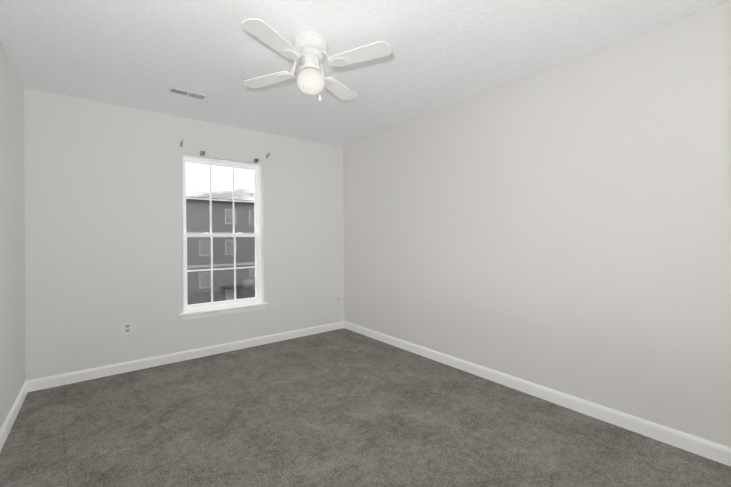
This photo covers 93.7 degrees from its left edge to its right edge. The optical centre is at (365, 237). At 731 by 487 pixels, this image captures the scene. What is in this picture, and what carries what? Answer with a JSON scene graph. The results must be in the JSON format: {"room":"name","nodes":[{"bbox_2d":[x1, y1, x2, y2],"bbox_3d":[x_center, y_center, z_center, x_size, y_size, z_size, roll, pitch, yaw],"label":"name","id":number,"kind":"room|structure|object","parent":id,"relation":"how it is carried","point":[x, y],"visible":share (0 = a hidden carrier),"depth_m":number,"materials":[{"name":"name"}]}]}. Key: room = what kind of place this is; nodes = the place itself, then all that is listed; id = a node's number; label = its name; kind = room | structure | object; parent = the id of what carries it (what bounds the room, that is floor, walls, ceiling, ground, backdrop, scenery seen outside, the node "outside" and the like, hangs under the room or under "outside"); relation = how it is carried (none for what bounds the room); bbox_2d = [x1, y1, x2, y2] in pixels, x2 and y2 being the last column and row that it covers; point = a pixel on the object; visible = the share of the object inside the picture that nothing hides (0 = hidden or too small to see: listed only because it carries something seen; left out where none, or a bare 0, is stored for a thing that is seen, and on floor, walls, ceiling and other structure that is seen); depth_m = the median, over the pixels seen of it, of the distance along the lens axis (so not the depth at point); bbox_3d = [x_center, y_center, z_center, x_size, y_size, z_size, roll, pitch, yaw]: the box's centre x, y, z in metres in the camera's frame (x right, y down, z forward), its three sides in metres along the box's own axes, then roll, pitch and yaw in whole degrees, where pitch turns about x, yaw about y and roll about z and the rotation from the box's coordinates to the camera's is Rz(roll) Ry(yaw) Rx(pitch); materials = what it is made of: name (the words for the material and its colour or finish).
{"room":"empty bedroom","nodes":[
{"label":"empty bedroom","id":0,"kind":"room"},
{"bbox_2d":[0,39,25,429],"bbox_3d":[-1.470,0.007,0.971,0.200,2.440,4.744,0,0,-38],"label":"wall","id":1,"kind":"structure","parent":0,"point":[12,292],"depth_m":2.32,"materials":[{"name":"white paint"}]},
{"bbox_2d":[0,380,31,451],"bbox_3d":[-1.376,1.180,1.034,0.014,0.092,4.344,0,0,-38],"label":"baseboard","id":2,"kind":"structure","parent":1,"relation":"attached to","point":[27,387],"depth_m":2.30,"materials":[{"name":"white paint"}]},
{"bbox_2d":[24,88,343,380],"bbox_3d":[-1.573,0.014,3.772,3.084,2.440,0.200,0,0,-38],"label":"wall","id":3,"kind":"structure","parent":0,"point":[103,183],"depth_m":3.22,"materials":[{"name":"white paint"}]},
{"bbox_2d":[121,321,133,335],"bbox_3d":[-2.188,0.839,3.154,0.104,0.120,0.007,0,0,-38],"label":"duplex electrical outlet","id":4,"kind":"object","parent":3,"relation":"attached to","point":[127,328],"visible":1,"depth_m":3.15,"materials":[{"name":"white plastic"}]},
{"bbox_2d":[32,321,343,390],"bbox_3d":[-1.495,1.187,3.687,3.030,0.092,0.014,0,0,-38],"label":"baseboard","id":5,"kind":"structure","parent":3,"relation":"attached to","point":[98,372],"depth_m":3.35,"materials":[{"name":"white paint"}]},
{"bbox_2d":[180,155,267,320],"bbox_3d":[-1.554,-0.003,3.765,0.902,1.677,0.234,0,0,-38],"label":"window","id":6,"kind":"structure","parent":3,"relation":"in","point":[215,308],"depth_m":3.78,"materials":[{"name":"white plastic"}]},
{"bbox_2d":[0,0,729,146],"bbox_3d":[-0.185,-1.281,1.983,3.484,0.120,4.744,0,0,-38],"label":"ceiling","id":7,"kind":"structure","parent":0,"point":[148,54],"depth_m":2.23,"materials":[{"name":"paint"}]},
{"bbox_2d":[168,87,206,99],"bbox_3d":[-1.497,-1.203,2.891,0.280,0.012,0.110,0,0,-38],"label":"ceiling vent","id":8,"kind":"object","parent":7,"relation":"in","point":[186,93],"visible":1,"depth_m":2.88,"materials":[{"name":"white metal"}]},
{"bbox_2d":[241,18,390,100],"bbox_3d":[-0.334,-1.023,2.091,0.787,0.393,0.787,0,0,-19],"label":"fan","id":9,"kind":"object","parent":7,"relation":"hanging from","point":[309,49],"visible":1,"depth_m":2.02,"materials":[{"name":"white plastic"}]},
{"bbox_2d":[0,328,730,486],"bbox_3d":[-0.165,1.279,1.978,3.484,0.120,4.744,0,0,-38],"label":"floor","id":10,"kind":"structure","parent":0,"point":[343,407],"depth_m":2.14,"materials":[{"name":"grey carpet"}]},
{"bbox_2d":[343,2,730,447],"bbox_3d":[1.120,-0.009,2.991,0.200,2.440,4.744,0,0,-38],"label":"wall","id":11,"kind":"structure","parent":0,"point":[565,228],"depth_m":2.38,"materials":[{"name":"white paint"}]},
{"bbox_2d":[344,321,730,465],"bbox_3d":[1.044,1.165,2.922,0.014,0.092,4.344,0,0,-38],"label":"baseboard","id":12,"kind":"structure","parent":11,"relation":"attached to","point":[719,453],"depth_m":2.37,"materials":[{"name":"white paint"}]},
{"label":"outside","id":13,"kind":"structure","parent":0,"visible":0},
{"bbox_3d":[-6.661,6.818,24.098,100.000,0.200,37.400,0,0,-38],"label":"ground","id":14,"kind":"structure","parent":13,"visible":0},
{"bbox_2d":[186,197,254,304],"bbox_3d":[-12.604,1.715,35.739,65.600,10.150,10.200,0,0,-38],"label":"building","id":15,"kind":"structure","parent":14,"relation":"on","point":[243,208],"depth_m":30.23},
{"bbox_2d":[242,209,254,296],"bbox_3d":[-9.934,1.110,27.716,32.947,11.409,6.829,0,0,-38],"label":"shrubs","id":16,"kind":"object","parent":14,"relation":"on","point":[249,287],"depth_m":29.20,"materials":[{"name":"grey plant"}]}
]}

